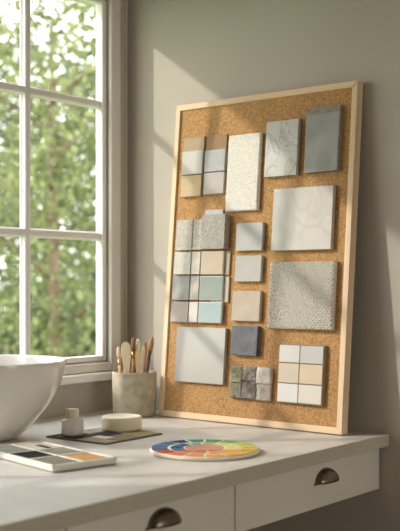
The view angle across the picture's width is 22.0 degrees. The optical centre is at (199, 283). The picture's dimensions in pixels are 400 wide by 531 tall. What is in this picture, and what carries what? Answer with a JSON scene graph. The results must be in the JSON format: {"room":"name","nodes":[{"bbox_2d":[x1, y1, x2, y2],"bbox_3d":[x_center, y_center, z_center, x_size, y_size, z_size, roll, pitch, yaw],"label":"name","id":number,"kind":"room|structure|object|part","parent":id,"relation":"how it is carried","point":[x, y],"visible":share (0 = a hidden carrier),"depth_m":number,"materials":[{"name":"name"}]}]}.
{"room":"design studio","nodes":[
{"label":"design studio","id":0,"kind":"room"},
{"bbox_2d":[37,0,112,418],"bbox_3d":[-1.100,0.123,1.155,0.060,2.900,3.080,0,0,39],"label":"wall","id":1,"kind":"structure","parent":0,"point":[89,396],"depth_m":2.19,"materials":[{"name":"paint"}]},
{"bbox_2d":[0,0,120,384],"bbox_3d":[-0.586,-0.233,1.744,0.048,0.880,1.306,0,0,39],"label":"window","id":2,"kind":"structure","parent":1,"relation":"in","point":[93,372],"depth_m":2.22,"materials":[{"name":"paint"}]},
{"bbox_3d":[-0.586,-0.223,1.764,0.021,0.780,1.198,0,0,39],"label":"sash frame","id":3,"kind":"part","parent":2,"relation":"part of","materials":[{"name":"paint"}]},
{"bbox_3d":[-0.577,0.198,1.737,0.026,0.018,1.306,0,0,39],"label":"sill","id":4,"kind":"part","parent":2,"relation":"part of","materials":[{"name":"paint"}]},
{"bbox_3d":[-0.580,-0.242,1.744,0.012,0.862,1.285,0,0,39],"label":"casing","id":5,"kind":"part","parent":2,"relation":"part of","materials":[{"name":"paint"}]},
{"bbox_2d":[121,0,127,369],"bbox_3d":[-0.167,-0.528,2.260,0.007,1.597,0.026,0,0,39],"label":"trim","id":6,"kind":"structure","parent":1,"relation":"attached to","point":[124,3],"depth_m":2.26,"materials":[{"name":"paint"}]},
{"bbox_2d":[57,449,378,530],"bbox_3d":[-0.627,0.335,1.176,0.650,0.078,2.286,0,0,39],"label":"drawers","id":7,"kind":"object","parent":1,"relation":"attached to","point":[246,506],"visible":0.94,"depth_m":1.58,"materials":[{"name":"paint"}]},
{"bbox_3d":[-0.064,0.336,1.404,0.022,0.076,0.342,0,0,39],"label":"drawer","id":8,"kind":"part","parent":7,"relation":"part of","materials":[{"name":"paint"}]},
{"bbox_3d":[-0.044,0.319,1.397,0.019,0.026,0.071,0,0,39],"label":"cup pull","id":9,"kind":"part","parent":7,"relation":"part of","materials":[{"name":"brown metal"}]},
{"bbox_2d":[0,409,388,530],"bbox_3d":[-0.629,0.284,1.173,0.649,0.022,2.299,0,0,39],"label":"countertop","id":10,"kind":"structure","parent":7,"relation":"on","point":[31,498],"depth_m":1.51,"materials":[{"name":"stone"}]},
{"bbox_2d":[0,355,66,441],"bbox_3d":[-0.367,0.203,1.801,0.264,0.139,0.264,0,0,39],"label":"vessel basin","id":11,"kind":"object","parent":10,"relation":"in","point":[28,383],"visible":1,"depth_m":1.73,"materials":[{"name":"white ceramic"}]},
{"bbox_2d":[0,440,116,471],"bbox_3d":[-0.239,0.267,1.598,0.113,0.010,0.220,0,0,-40],"label":"palette","id":12,"kind":"object","parent":10,"relation":"on","point":[44,455],"visible":1,"depth_m":1.56},
{"bbox_2d":[46,427,161,444],"bbox_3d":[-0.170,0.271,1.837,0.142,0.003,0.152,0,0,37],"label":"card","id":13,"kind":"object","parent":10,"relation":"on","point":[94,435],"visible":0.82,"depth_m":1.81,"materials":[{"name":"paper"}]},
{"bbox_2d":[61,408,83,435],"bbox_3d":[-0.227,0.246,1.831,0.040,0.046,0.040,0,0,39],"label":"glass bottle","id":14,"kind":"object","parent":13,"relation":"on","point":[72,425],"visible":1,"depth_m":1.82,"materials":[{"name":"white glass"}]},
{"bbox_2d":[101,413,141,431],"bbox_3d":[-0.145,0.257,1.904,0.075,0.024,0.075,0,0,39],"label":"puck","id":15,"kind":"object","parent":13,"relation":"on","point":[118,422],"visible":1,"depth_m":1.88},
{"bbox_2d":[112,370,156,417],"bbox_3d":[-0.136,0.227,2.126,0.092,0.091,0.092,0,0,39],"label":"cup","id":16,"kind":"object","parent":10,"relation":"on","point":[132,393],"visible":0.87,"depth_m":2.09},
{"bbox_2d":[117,347,122,372],"bbox_3d":[-0.164,0.196,2.128,0.017,0.130,0.009,0,0,33],"label":"brush","id":17,"kind":"object","parent":16,"relation":"in","point":[118,348],"visible":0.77,"depth_m":2.13,"materials":[{"name":"brown wood"}]},
{"bbox_3d":[-0.162,0.215,2.127,0.009,0.091,0.008,-5,-2,0],"label":"handle","id":18,"kind":"part","parent":17,"relation":"part of","materials":[{"name":"brown wood"}]},
{"bbox_2d":[121,342,130,372],"bbox_3d":[-0.153,0.191,2.123,0.020,0.140,0.008,0,0,0],"label":"wooden spatula","id":19,"kind":"object","parent":16,"relation":"in","point":[125,348],"visible":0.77,"depth_m":2.12,"materials":[{"name":"brown wood"}]},
{"bbox_2d":[131,337,135,372],"bbox_3d":[-0.138,0.186,2.132,0.009,0.150,0.008,0,0,34],"label":"brush","id":20,"kind":"object","parent":16,"relation":"in","point":[133,344],"visible":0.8,"depth_m":2.13,"materials":[{"name":"brown wood"}]},
{"bbox_3d":[-0.138,0.208,2.133,0.009,0.105,0.008,0,1,0],"label":"handle","id":21,"kind":"part","parent":20,"relation":"part of","materials":[{"name":"brown wood"}]},
{"bbox_2d":[135,350,140,372],"bbox_3d":[-0.128,0.199,2.118,0.011,0.124,0.002,0,0,0],"label":"wooden spatula","id":22,"kind":"object","parent":16,"relation":"in","point":[138,354],"visible":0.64,"depth_m":2.12,"materials":[{"name":"beige wood"}]},
{"bbox_2d":[136,339,140,350],"bbox_3d":[-0.130,0.188,2.133,0.010,0.146,0.011,0,0,29],"label":"paintbrush","id":23,"kind":"object","parent":16,"relation":"in","point":[138,344],"visible":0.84,"depth_m":2.13,"materials":[{"name":"beige wood"}]},
{"bbox_2d":[141,346,144,372],"bbox_3d":[-0.120,0.195,2.130,0.011,0.132,0.002,0,0,0],"label":"wooden spatula","id":24,"kind":"object","parent":16,"relation":"in","point":[143,347],"visible":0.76,"depth_m":2.13,"materials":[{"name":"brown wood"}]},
{"bbox_2d":[143,342,147,372],"bbox_3d":[-0.119,0.192,2.145,0.018,0.138,0.004,0,0,-7],"label":"wooden spatula","id":25,"kind":"object","parent":16,"relation":"in","point":[145,343],"visible":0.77,"depth_m":2.14,"materials":[{"name":"brown wood"}]},
{"bbox_2d":[144,337,153,372],"bbox_3d":[-0.110,0.185,2.126,0.030,0.152,0.008,0,0,-3],"label":"brush","id":26,"kind":"object","parent":16,"relation":"in","point":[151,342],"visible":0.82,"depth_m":2.12,"materials":[{"name":"brown wood"}]},
{"bbox_3d":[-0.115,0.208,2.125,0.009,0.107,0.008,9,-2,0],"label":"handle","id":27,"kind":"part","parent":26,"relation":"part of","materials":[{"name":"brown wood"}]},
{"bbox_2d":[150,439,259,460],"bbox_3d":[0.008,0.269,1.660,0.177,0.008,0.177,0,0,0],"label":"wheel","id":28,"kind":"object","parent":10,"relation":"on","point":[194,449],"visible":1,"depth_m":1.63,"materials":[{"name":"multicoloured wood"}]},
{"bbox_2d":[158,80,362,434],"bbox_3d":[0.108,-0.050,2.003,0.436,0.646,0.080,0,0,39],"label":"pinboard","id":29,"kind":"object","parent":10,"relation":"on","point":[249,114],"depth_m":1.97,"materials":[{"name":"brown wood"}]},
{"bbox_3d":[-0.057,-0.050,2.137,0.012,0.646,0.020,0,-5,39],"label":"frame rail","id":30,"kind":"part","parent":29,"relation":"part of","materials":[{"name":"brown wood"}]},
{"bbox_2d":[180,175,203,197],"bbox_3d":[-0.017,-0.200,2.109,0.053,0.044,0.012,0,0,39],"label":"card","id":31,"kind":"object","parent":29,"relation":"attached to","point":[191,186],"visible":1,"depth_m":2.10,"materials":[{"name":"beige paper"}]},
{"bbox_2d":[181,136,205,175],"bbox_3d":[-0.013,-0.263,2.113,0.054,0.077,0.015,0,0,39],"label":"card","id":32,"kind":"object","parent":29,"relation":"attached to","point":[193,156],"visible":1,"depth_m":2.11,"materials":[{"name":"white paper"}]},
{"bbox_2d":[203,172,225,194],"bbox_3d":[0.030,-0.202,2.072,0.051,0.045,0.012,0,0,39],"label":"card","id":33,"kind":"object","parent":29,"relation":"attached to","point":[214,182],"visible":1,"depth_m":2.07,"materials":[{"name":"white paper"}]},
{"bbox_2d":[200,214,229,249],"bbox_3d":[0.030,-0.103,2.054,0.060,0.070,0.022,0,0,39],"label":"tile","id":34,"kind":"object","parent":29,"relation":"attached to","point":[214,228],"depth_m":2.04,"materials":[{"name":"grey stone"}]},
{"bbox_2d":[205,209,224,214],"bbox_3d":[0.030,-0.143,2.067,0.046,0.012,0.006,0,0,39],"label":"chip","id":35,"kind":"object","parent":29,"relation":"attached to","point":[219,211],"visible":0.92,"depth_m":2.06,"materials":[{"name":"white paper"}]},
{"bbox_2d":[204,134,227,172],"bbox_3d":[0.033,-0.263,2.076,0.052,0.074,0.015,0,0,39],"label":"card","id":36,"kind":"object","parent":29,"relation":"attached to","point":[217,145],"visible":1,"depth_m":2.07,"materials":[{"name":"white paper"}]},
{"bbox_2d":[170,219,264,384],"bbox_3d":[0.031,0.034,2.043,0.223,0.330,0.038,0,0,39],"label":"tiles","id":37,"kind":"object","parent":29,"relation":"attached to","point":[201,353],"depth_m":2.04,"materials":[{"name":"white tile"}]},
{"bbox_2d":[210,277,229,301],"bbox_3d":[0.040,0.012,2.041,0.044,0.051,0.008,0,0,39],"label":"card","id":38,"kind":"object","parent":29,"relation":"attached to","point":[226,290],"visible":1,"depth_m":2.03,"materials":[{"name":"beige paper"}]},
{"bbox_2d":[210,251,230,274],"bbox_3d":[0.041,-0.041,2.046,0.047,0.047,0.008,0,0,39],"label":"card","id":39,"kind":"object","parent":29,"relation":"attached to","point":[227,264],"visible":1,"depth_m":2.03,"materials":[{"name":"beige paper"}]},
{"bbox_3d":[0.072,0.191,1.991,0.028,0.062,0.015,0,0,39],"label":"stone strip","id":40,"kind":"part","parent":29,"relation":"part of","materials":[{"name":"green stone"}]},
{"bbox_2d":[225,132,263,211],"bbox_3d":[0.086,-0.219,2.026,0.079,0.153,0.024,0,0,39],"label":"sample","id":41,"kind":"object","parent":29,"relation":"attached to","point":[244,169],"visible":1,"depth_m":2.02,"materials":[{"name":"white stone"}]},
{"bbox_3d":[0.096,0.191,1.971,0.034,0.063,0.015,0,0,39],"label":"stone strip","id":42,"kind":"part","parent":29,"relation":"part of","materials":[{"name":"grey stone"}]},
{"bbox_3d":[0.090,0.266,1.982,0.435,0.012,0.020,0,-5,39],"label":"frame rail","id":43,"kind":"part","parent":29,"relation":"part of","materials":[{"name":"brown wood"}]},
{"bbox_3d":[0.122,0.191,1.951,0.031,0.063,0.016,0,0,39],"label":"stone strip","id":44,"kind":"part","parent":29,"relation":"part of","materials":[{"name":"grey stone"}]},
{"bbox_3d":[0.126,-0.366,2.026,0.435,0.012,0.020,0,-5,39],"label":"frame rail","id":45,"kind":"part","parent":29,"relation":"part of","materials":[{"name":"brown wood"}]},
{"bbox_2d":[264,118,335,250],"bbox_3d":[0.187,-0.188,1.942,0.158,0.252,0.032,0,0,39],"label":"tiles","id":46,"kind":"object","parent":29,"relation":"attached to","point":[303,217],"depth_m":1.94,"materials":[{"name":"white stone"}]},
{"bbox_2d":[277,344,326,405],"bbox_3d":[0.188,0.168,1.901,0.100,0.110,0.019,0,0,39],"label":"sheet","id":47,"kind":"object","parent":29,"relation":"attached to","point":[301,368],"visible":1,"depth_m":1.89,"materials":[{"name":"white tile"}]},
{"bbox_2d":[267,261,337,330],"bbox_3d":[0.188,0.022,1.913,0.143,0.127,0.027,0,0,39],"label":"sample","id":48,"kind":"object","parent":29,"relation":"attached to","point":[302,295],"visible":1,"depth_m":1.91,"materials":[{"name":"fabric"}]},
{"bbox_2d":[304,105,342,173],"bbox_3d":[0.230,-0.269,1.917,0.072,0.124,0.021,0,0,39],"label":"tile","id":49,"kind":"structure","parent":29,"relation":"attached to","point":[323,124],"depth_m":1.91,"materials":[{"name":"grey stone"}]},
{"bbox_3d":[0.273,-0.050,1.871,0.012,0.646,0.020,0,-5,39],"label":"frame rail","id":50,"kind":"part","parent":29,"relation":"part of","materials":[{"name":"brown wood"}]},
{"bbox_3d":[0.182,0.336,1.709,0.022,0.076,0.436,0,0,39],"label":"drawer","id":51,"kind":"part","parent":7,"relation":"part of","materials":[{"name":"paint"}]},
{"bbox_3d":[0.218,0.323,1.722,0.019,0.026,0.071,0,0,39],"label":"cup pull","id":52,"kind":"part","parent":7,"relation":"part of","materials":[{"name":"brown metal"}]},
{"bbox_2d":[128,0,399,530],"bbox_3d":[1.110,0.123,1.301,3.200,2.900,0.080,0,0,39],"label":"wall","id":53,"kind":"structure","parent":0,"point":[181,52],"depth_m":1.99,"materials":[{"name":"beige paint"}]},
{"label":"outside","id":54,"kind":"structure","parent":0,"visible":0},
{"bbox_3d":[-10.737,1.623,21.063,39.956,0.100,44.000,0,0,39],"label":"ground","id":55,"kind":"structure","parent":54,"visible":0},
{"bbox_2d":[0,0,95,357],"bbox_3d":[-1.093,-0.829,7.202,3.260,4.847,3.313,0,0,14],"label":"tree","id":56,"kind":"object","parent":55,"relation":"on","point":[51,273],"visible":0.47,"depth_m":6.87,"materials":[{"name":"green plant"}]},
{"bbox_2d":[0,0,95,346],"bbox_3d":[-2.522,-1.593,17.461,7.848,6.376,8.151,0,0,-19],"label":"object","id":57,"kind":"object","parent":55,"relation":"on","point":[73,225],"visible":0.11,"depth_m":16.14,"materials":[{"name":"green plant"}]},
{"bbox_2d":[0,249,95,356],"bbox_3d":[-1.612,0.594,11.005,2.415,2.000,2.433,0,0,39],"label":"shrub","id":58,"kind":"object","parent":55,"relation":"on","point":[92,336],"visible":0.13,"depth_m":10.53,"materials":[{"name":"green plant"}]},
{"bbox_2d":[0,333,95,356],"bbox_3d":[-0.682,0.827,4.587,1.473,1.536,1.673,0,0,32],"label":"shrub","id":59,"kind":"object","parent":55,"relation":"on","point":[65,353],"visible":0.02,"depth_m":4.50,"materials":[{"name":"green plant"}]}
]}

